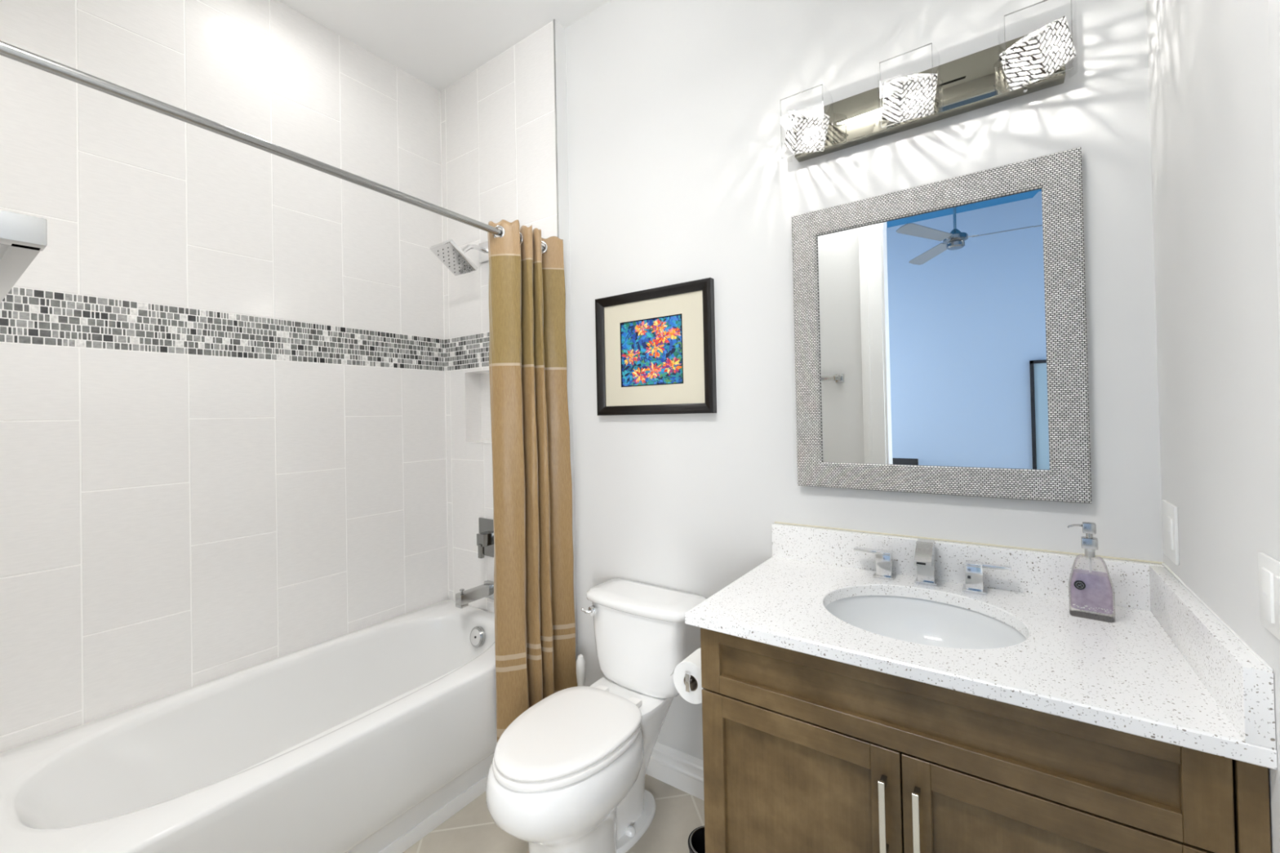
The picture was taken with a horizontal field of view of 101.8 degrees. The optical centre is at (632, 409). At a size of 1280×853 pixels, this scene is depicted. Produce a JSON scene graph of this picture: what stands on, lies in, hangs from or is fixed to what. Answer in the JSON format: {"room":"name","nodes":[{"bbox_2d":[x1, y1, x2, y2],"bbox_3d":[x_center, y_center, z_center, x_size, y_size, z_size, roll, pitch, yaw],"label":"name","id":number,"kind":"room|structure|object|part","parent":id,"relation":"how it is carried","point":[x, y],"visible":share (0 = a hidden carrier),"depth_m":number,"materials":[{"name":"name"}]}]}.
{"room":"bathroom","nodes":[
{"label":"bathroom","id":0,"kind":"room"},
{"bbox_2d":[0,0,448,752],"bbox_3d":[-1.501,-0.099,1.980,0.121,3.050,1.722,-2,-1,35],"label":"wall","id":1,"kind":"structure","parent":0,"point":[171,522],"depth_m":1.85,"materials":[{"name":"white tile"}]},
{"bbox_2d":[0,287,488,370],"bbox_3d":[-1.235,-0.278,2.109,1.728,0.159,0.711,-1,-1,-27],"label":"trim","id":2,"kind":"structure","parent":1,"relation":"attached to","point":[18,307],"depth_m":1.85,"materials":[{"name":"grey tile"}]},
{"bbox_2d":[277,0,610,91],"bbox_3d":[-0.367,-1.704,1.294,2.897,0.100,1.932,-2,-1,35],"label":"ceiling","id":3,"kind":"structure","parent":0,"point":[438,43],"depth_m":2.21,"materials":[{"name":"white paint"}]},
{"bbox_2d":[440,20,557,613],"bbox_3d":[-0.618,-0.111,2.528,0.924,3.050,0.201,-2,-1,35],"label":"wall","id":4,"kind":"structure","parent":0,"point":[498,138],"depth_m":2.48,"materials":[{"name":"white tile"}]},
{"bbox_2d":[429,239,488,275],"bbox_3d":[-0.760,-0.704,2.347,0.152,0.173,0.254,-2,-1,35],"label":"shower","id":5,"kind":"object","parent":4,"relation":"attached to","point":[455,259],"visible":0.98,"depth_m":2.30,"materials":[{"name":"silver metal"}]},
{"bbox_3d":[-0.737,-0.719,2.380,0.034,0.086,0.168,-2,-1,35],"label":"arm","id":6,"kind":"part","parent":5,"relation":"part of","materials":[{"name":"silver metal"}]},
{"bbox_3d":[-0.690,-0.744,2.446,0.096,0.093,0.010,-2,-1,35],"label":"wall plate","id":7,"kind":"part","parent":5,"relation":"part of","materials":[{"name":"silver metal"}]},
{"bbox_2d":[455,580,493,608],"bbox_3d":[-0.710,0.834,2.356,0.070,0.085,0.190,-2,-1,35],"label":"tub spout","id":8,"kind":"object","parent":4,"relation":"attached to","point":[463,598],"visible":0.97,"depth_m":2.33,"materials":[{"name":"silver metal"}]},
{"bbox_2d":[464,368,491,443],"bbox_3d":[-0.659,-0.018,2.489,0.342,0.350,0.092,-2,-1,35],"label":"trim","id":9,"kind":"structure","parent":4,"relation":"attached to","point":[472,378],"depth_m":2.58,"materials":[{"name":"white tile"}]},
{"bbox_2d":[476,517,493,558],"bbox_3d":[-0.681,0.599,2.406,0.170,0.175,0.073,-2,-1,35],"label":"shower valve","id":10,"kind":"object","parent":4,"relation":"attached to","point":[485,538],"visible":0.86,"depth_m":2.42,"materials":[{"name":"silver metal"}]},
{"bbox_3d":[-0.683,0.624,2.402,0.052,0.109,0.064,-2,-1,35],"label":"lever","id":11,"kind":"part","parent":10,"relation":"part of","materials":[{"name":"silver metal"}]},
{"bbox_2d":[553,18,559,237],"bbox_3d":[-0.301,-0.121,2.177,0.007,3.050,0.004,-2,-1,35],"label":"trim","id":12,"kind":"structure","parent":4,"relation":"attached to","point":[554,37],"depth_m":2.19,"materials":[{"name":"white paint"}]},
{"bbox_2d":[403,773,704,852],"bbox_3d":[-0.273,1.444,1.302,2.897,0.100,1.832,-2,-1,35],"label":"floor","id":13,"kind":"structure","parent":0,"point":[472,829],"depth_m":1.73,"materials":[{"name":"beige tile"}]},
{"bbox_2d":[0,600,497,852],"bbox_3d":[-1.055,1.179,1.783,0.771,0.472,1.525,-2,-1,35],"label":"bathtub","id":14,"kind":"object","parent":13,"relation":"on","point":[370,739],"visible":0.9,"depth_m":1.62,"materials":[{"name":"white ceramic"}]},
{"bbox_2d":[576,653,585,686],"bbox_3d":[-0.202,1.182,2.047,0.100,0.438,0.100,-2,-1,35],"label":"toilet brush","id":15,"kind":"object","parent":13,"relation":"on","point":[580,662],"visible":0.18,"depth_m":2.04,"materials":[{"name":"white plastic"}]},
{"bbox_2d":[485,578,706,852],"bbox_3d":[-0.112,1.027,1.645,0.438,0.734,0.760,-2,-1,36],"label":"toilet","id":16,"kind":"object","parent":13,"relation":"on","point":[567,775],"visible":0.99,"depth_m":1.58,"materials":[{"name":"white ceramic"}]},
{"bbox_3d":[-0.202,0.981,1.554,0.362,0.026,0.473,-2,-1,36],"label":"seat","id":17,"kind":"part","parent":16,"relation":"part of","materials":[{"name":"white plastic"}]},
{"bbox_3d":[-0.200,0.956,1.557,0.353,0.022,0.467,-2,-1,36],"label":"lid","id":18,"kind":"part","parent":16,"relation":"part of","materials":[{"name":"white plastic"}]},
{"bbox_3d":[-0.157,0.726,1.879,0.050,0.034,0.041,-2,-1,36],"label":"flush lever","id":19,"kind":"part","parent":16,"relation":"part of","materials":[{"name":"silver metal"}]},
{"bbox_3d":[0.045,0.836,1.869,0.396,0.279,0.201,-2,-1,36],"label":"tank","id":20,"kind":"part","parent":16,"relation":"part of","materials":[{"name":"white ceramic"}]},
{"bbox_3d":[0.039,0.678,1.867,0.438,0.038,0.219,-2,-1,36],"label":"tank lid","id":21,"kind":"part","parent":16,"relation":"part of","materials":[{"name":"white ceramic"}]},
{"bbox_2d":[688,826,705,852],"bbox_3d":[0.200,1.266,1.370,0.118,0.239,0.145,-2,-1,35],"label":"trash bin","id":22,"kind":"object","parent":13,"relation":"on","point":[696,840],"visible":0.42,"depth_m":1.42,"materials":[{"name":"black plastic"}]},
{"bbox_2d":[700,627,1271,852],"bbox_3d":[0.681,0.933,1.185,0.880,0.880,0.608,-2,-1,35],"label":"vanity cabinet","id":23,"kind":"object","parent":13,"relation":"on","point":[802,753],"visible":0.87,"depth_m":0.96,"materials":[{"name":"brown wood"}]},
{"bbox_2d":[684,672,696,692],"bbox_3d":[0.222,0.709,1.393,0.098,0.046,0.158,-2,-1,35],"label":"toilet paper holder","id":24,"kind":"object","parent":23,"relation":"attached to","point":[690,679],"visible":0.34,"depth_m":1.35,"materials":[{"name":"silver metal"}]},
{"bbox_2d":[670,648,702,704],"bbox_3d":[0.176,0.718,1.413,0.119,0.108,0.100,-2,-1,35],"label":"toilet paper roll","id":25,"kind":"object","parent":24,"relation":"hanging from","point":[691,664],"visible":0.5,"depth_m":1.38,"materials":[{"name":"white paper"}]},
{"bbox_3d":[0.344,0.959,1.108,0.420,0.612,0.020,-2,-1,35],"label":"door","id":26,"kind":"part","parent":23,"relation":"part of","materials":[{"name":"brown wood"}]},
{"bbox_3d":[0.473,0.770,0.981,0.011,0.155,0.036,-2,-1,35],"label":"handle","id":27,"kind":"part","parent":23,"relation":"part of","materials":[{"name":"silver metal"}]},
{"bbox_3d":[0.518,0.769,0.949,0.011,0.155,0.036,-2,-1,35],"label":"handle","id":28,"kind":"part","parent":23,"relation":"part of","materials":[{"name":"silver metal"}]},
{"bbox_2d":[684,556,1277,769],"bbox_3d":[0.665,0.479,1.204,0.910,0.028,0.596,-2,-1,35],"label":"countertop","id":29,"kind":"structure","parent":23,"relation":"on","point":[1126,675],"depth_m":1.00,"materials":[{"name":"white stone"}]},
{"bbox_2d":[825,595,1026,648],"bbox_3d":[0.657,0.556,1.199,0.459,0.126,0.412,-2,-1,35],"label":"sink basin","id":30,"kind":"object","parent":29,"relation":"in","point":[911,620],"visible":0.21,"depth_m":1.34,"materials":[{"name":"white ceramic"}]},
{"bbox_2d":[853,538,1011,595],"bbox_3d":[0.780,0.408,1.383,0.367,0.112,0.097,-2,-1,35],"label":"sink faucet","id":31,"kind":"object","parent":29,"relation":"on","point":[924,557],"visible":1,"depth_m":1.38,"materials":[{"name":"silver metal"}]},
{"bbox_3d":[0.678,0.400,1.474,0.096,0.008,0.037,-2,-1,35],"label":"lever","id":32,"kind":"part","parent":31,"relation":"part of","materials":[{"name":"silver metal"}]},
{"bbox_3d":[0.703,0.431,1.456,0.037,0.060,0.037,-2,-1,35],"label":"handle","id":33,"kind":"part","parent":31,"relation":"part of","materials":[{"name":"silver metal"}]},
{"bbox_3d":[0.704,0.464,1.456,0.052,0.006,0.052,-2,-1,35],"label":"plate","id":34,"kind":"part","parent":31,"relation":"part of","materials":[{"name":"silver metal"}]},
{"bbox_3d":[0.775,0.406,1.382,0.039,0.106,0.088,-2,-1,35],"label":"spout","id":35,"kind":"part","parent":31,"relation":"part of","materials":[{"name":"silver metal"}]},
{"bbox_3d":[0.792,0.461,1.403,0.052,0.006,0.050,-2,-1,35],"label":"plate","id":36,"kind":"part","parent":31,"relation":"part of","materials":[{"name":"silver metal"}]},
{"bbox_3d":[0.873,0.426,1.331,0.037,0.060,0.037,-2,-1,35],"label":"handle","id":37,"kind":"part","parent":31,"relation":"part of","materials":[{"name":"silver metal"}]},
{"bbox_3d":[0.873,0.459,1.331,0.052,0.006,0.052,-2,-1,35],"label":"plate","id":38,"kind":"part","parent":31,"relation":"part of","materials":[{"name":"silver metal"}]},
{"bbox_3d":[0.896,0.394,1.314,0.096,0.008,0.037,-2,-1,35],"label":"lever","id":39,"kind":"part","parent":31,"relation":"part of","materials":[{"name":"silver metal"}]},
{"bbox_2d":[1066,521,1115,622],"bbox_3d":[1.012,0.354,1.152,0.076,0.207,0.049,-2,-1,39],"label":"soap dispenser","id":40,"kind":"object","parent":29,"relation":"on","point":[1090,590],"visible":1,"depth_m":1.14,"materials":[{"name":"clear glass"}]},
{"bbox_2d":[1068,554,1115,622],"bbox_3d":[1.014,0.385,1.153,0.076,0.145,0.047,-2,-1,39],"label":"bottle","id":41,"kind":"object","parent":40,"relation":"attached to","point":[1090,590],"depth_m":1.14,"materials":[{"name":"clear glass"}]},
{"bbox_2d":[1149,565,1275,749],"bbox_3d":[1.014,0.403,0.937,0.028,0.104,0.567,-2,-1,35],"label":"side splash","id":42,"kind":"object","parent":29,"relation":"on","point":[1240,684],"visible":1,"depth_m":0.80,"materials":[{"name":"white stone"}]},
{"bbox_3d":[0.690,0.949,0.862,0.424,0.612,0.020,-2,-1,35],"label":"door","id":43,"kind":"part","parent":23,"relation":"part of","materials":[{"name":"brown wood"}]},
{"bbox_2d":[555,19,577,686],"bbox_3d":[-0.280,-0.121,2.203,0.004,3.050,0.062,-2,-1,35],"label":"wall","id":44,"kind":"structure","parent":0,"point":[560,32],"depth_m":2.21,"materials":[{"name":"white paint"}]},
{"bbox_2d":[0,40,546,252],"bbox_3d":[-0.773,-0.673,1.574,0.056,0.084,1.526,-2,-1,35],"label":"shower rod","id":45,"kind":"object","parent":44,"relation":"attached to","point":[6,50],"visible":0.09,"depth_m":1.24,"materials":[{"name":"grey metal"}]},
{"bbox_2d":[487,219,577,742],"bbox_3d":[-0.404,0.247,2.028,0.155,1.922,0.356,-2,-1,35],"label":"shower curtain","id":46,"kind":"object","parent":45,"relation":"hanging from","point":[534,610],"visible":0.91,"depth_m":1.97,"materials":[{"name":"tan fabric"},{"name":"olive fabric"},{"name":"white fabric"}]},
{"bbox_2d":[564,0,1163,760],"bbox_3d":[0.501,-0.142,1.758,1.793,3.050,0.120,-2,-1,35],"label":"wall","id":47,"kind":"structure","parent":0,"point":[677,173],"depth_m":1.72,"materials":[{"name":"white paint"}]},
{"bbox_2d":[595,277,716,415],"bbox_3d":[0.069,-0.220,1.972,0.521,0.473,0.031,-2,-1,35],"label":"framed picture","id":48,"kind":"object","parent":47,"relation":"attached to","point":[655,354],"visible":1,"depth_m":1.96,"materials":[{"name":"black wood"},{"name":"cream paper mat"},{"name":"printed paper"}]},
{"bbox_2d":[621,315,682,386],"bbox_3d":[0.068,-0.220,1.980,0.282,0.255,0.002,-2,-1,35],"label":"painting","id":49,"kind":"object","parent":48,"relation":"attached to","point":[651,345],"depth_m":1.98},
{"bbox_2d":[645,741,703,800],"bbox_3d":[0.132,1.327,1.942,0.904,0.131,0.018,-2,-1,35],"label":"baseboard","id":50,"kind":"structure","parent":47,"relation":"attached to","point":[683,771],"depth_m":1.92,"materials":[{"name":"white paint"}]},
{"bbox_2d":[780,0,1076,162],"bbox_3d":[0.741,-0.839,1.396,0.688,0.175,0.184,-2,-1,35],"label":"vanity light bar","id":51,"kind":"object","parent":47,"relation":"attached to","point":[1036,60],"visible":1,"depth_m":1.37,"materials":[{"name":"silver metal"}]},
{"bbox_3d":[0.516,-0.833,1.546,0.147,0.175,0.100,-2,-1,35],"label":"lamp shade","id":52,"kind":"part","parent":51,"relation":"part of","materials":[{"name":"clear glass"}]},
{"bbox_2d":[803,127,821,146],"bbox_3d":[0.539,-0.833,1.578,0.052,0.052,0.035,-2,-1,35],"label":"bulb","id":53,"kind":"object","parent":51,"relation":"attached to","point":[806,128],"depth_m":1.57,"materials":[{"name":"glass"}]},
{"bbox_3d":[0.736,-0.839,1.389,0.147,0.175,0.100,-2,-1,35],"label":"lamp shade","id":54,"kind":"part","parent":51,"relation":"part of","materials":[{"name":"clear glass"}]},
{"bbox_2d":[902,93,921,115],"bbox_3d":[0.759,-0.839,1.421,0.052,0.052,0.035,-2,-1,35],"label":"bulb","id":55,"kind":"object","parent":51,"relation":"attached to","point":[907,95],"depth_m":1.42,"materials":[{"name":"glass"}]},
{"bbox_2d":[1022,51,1048,76],"bbox_3d":[0.978,-0.845,1.264,0.052,0.052,0.035,-2,-1,35],"label":"bulb","id":56,"kind":"object","parent":51,"relation":"attached to","point":[1025,58],"depth_m":1.27,"materials":[{"name":"glass"}]},
{"bbox_3d":[0.956,-0.845,1.232,0.147,0.175,0.100,-2,-1,35],"label":"lamp shade","id":57,"kind":"part","parent":51,"relation":"part of","materials":[{"name":"clear glass"}]},
{"bbox_2d":[791,146,1091,503],"bbox_3d":[0.802,-0.195,1.451,0.698,0.851,0.029,-2,-1,35],"label":"wall mirror","id":58,"kind":"object","parent":47,"relation":"attached to","point":[940,344],"visible":1,"depth_m":1.41,"materials":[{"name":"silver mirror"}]},
{"bbox_3d":[0.804,-0.195,1.455,0.549,0.702,0.008,-2,-1,35],"label":"bevelled glass","id":59,"kind":"part","parent":58,"relation":"part of","materials":[{"name":"white mirror"}]},
{"bbox_2d":[771,523,1164,610],"bbox_3d":[0.829,0.412,1.435,0.910,0.104,0.028,-2,-1,35],"label":"backsplash","id":60,"kind":"structure","parent":47,"relation":"attached to","point":[1034,572],"depth_m":1.37,"materials":[{"name":"white stone"}]},
{"bbox_2d":[773,521,1273,671],"bbox_3d":[0.664,0.359,1.206,0.910,0.004,0.592,-2,-1,35],"label":"caulk line","id":61,"kind":"structure","parent":60,"relation":"on","point":[1191,591],"depth_m":1.23,"materials":[{"name":"beige"}]},
{"bbox_2d":[1146,0,1279,852],"bbox_3d":[0.757,-0.161,0.469,0.120,3.050,1.882,-2,-1,35],"label":"wall","id":62,"kind":"structure","parent":0,"point":[1215,272],"depth_m":0.84,"materials":[{"name":"white paint"}]},
{"bbox_2d":[1161,499,1179,565],"bbox_3d":[1.152,0.261,1.118,0.010,0.121,0.105,-2,-1,35],"label":"wall outlet","id":63,"kind":"object","parent":62,"relation":"attached to","point":[1170,512],"visible":1,"depth_m":1.10,"materials":[{"name":"white plastic"}]},
{"bbox_2d":[1257,552,1279,639],"bbox_3d":[0.835,0.247,0.675,0.010,0.100,0.114,-2,-1,35],"label":"light switch","id":64,"kind":"object","parent":62,"relation":"attached to","point":[1268,568],"visible":1,"depth_m":0.69,"materials":[{"name":"white plastic"}]},
{"bbox_3d":[-0.861,-0.127,0.540,2.597,3.050,0.120,-2,-1,35],"label":"wall","id":65,"kind":"structure","parent":0,"visible":0},
{"bbox_2d":[0,209,47,302],"bbox_3d":[-0.867,-0.174,0.670,0.618,0.048,0.086,-2,-1,35],"label":"towel bar","id":66,"kind":"object","parent":65,"relation":"attached to","point":[22,237],"visible":1,"depth_m":0.53,"materials":[{"name":"silver metal"}]},
{"bbox_3d":[-0.635,-0.181,0.505,0.048,0.048,0.086,-2,-1,35],"label":"post","id":67,"kind":"part","parent":66,"relation":"part of","materials":[{"name":"silver metal"}]},
{"bbox_2d":[1267,0,1279,342],"bbox_3d":[0.481,0.057,0.212,0.035,2.600,0.869,-2,-1,35],"label":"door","id":68,"kind":"structure","parent":65,"relation":"in","point":[1273,5],"depth_m":0.57,"materials":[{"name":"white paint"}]}
]}

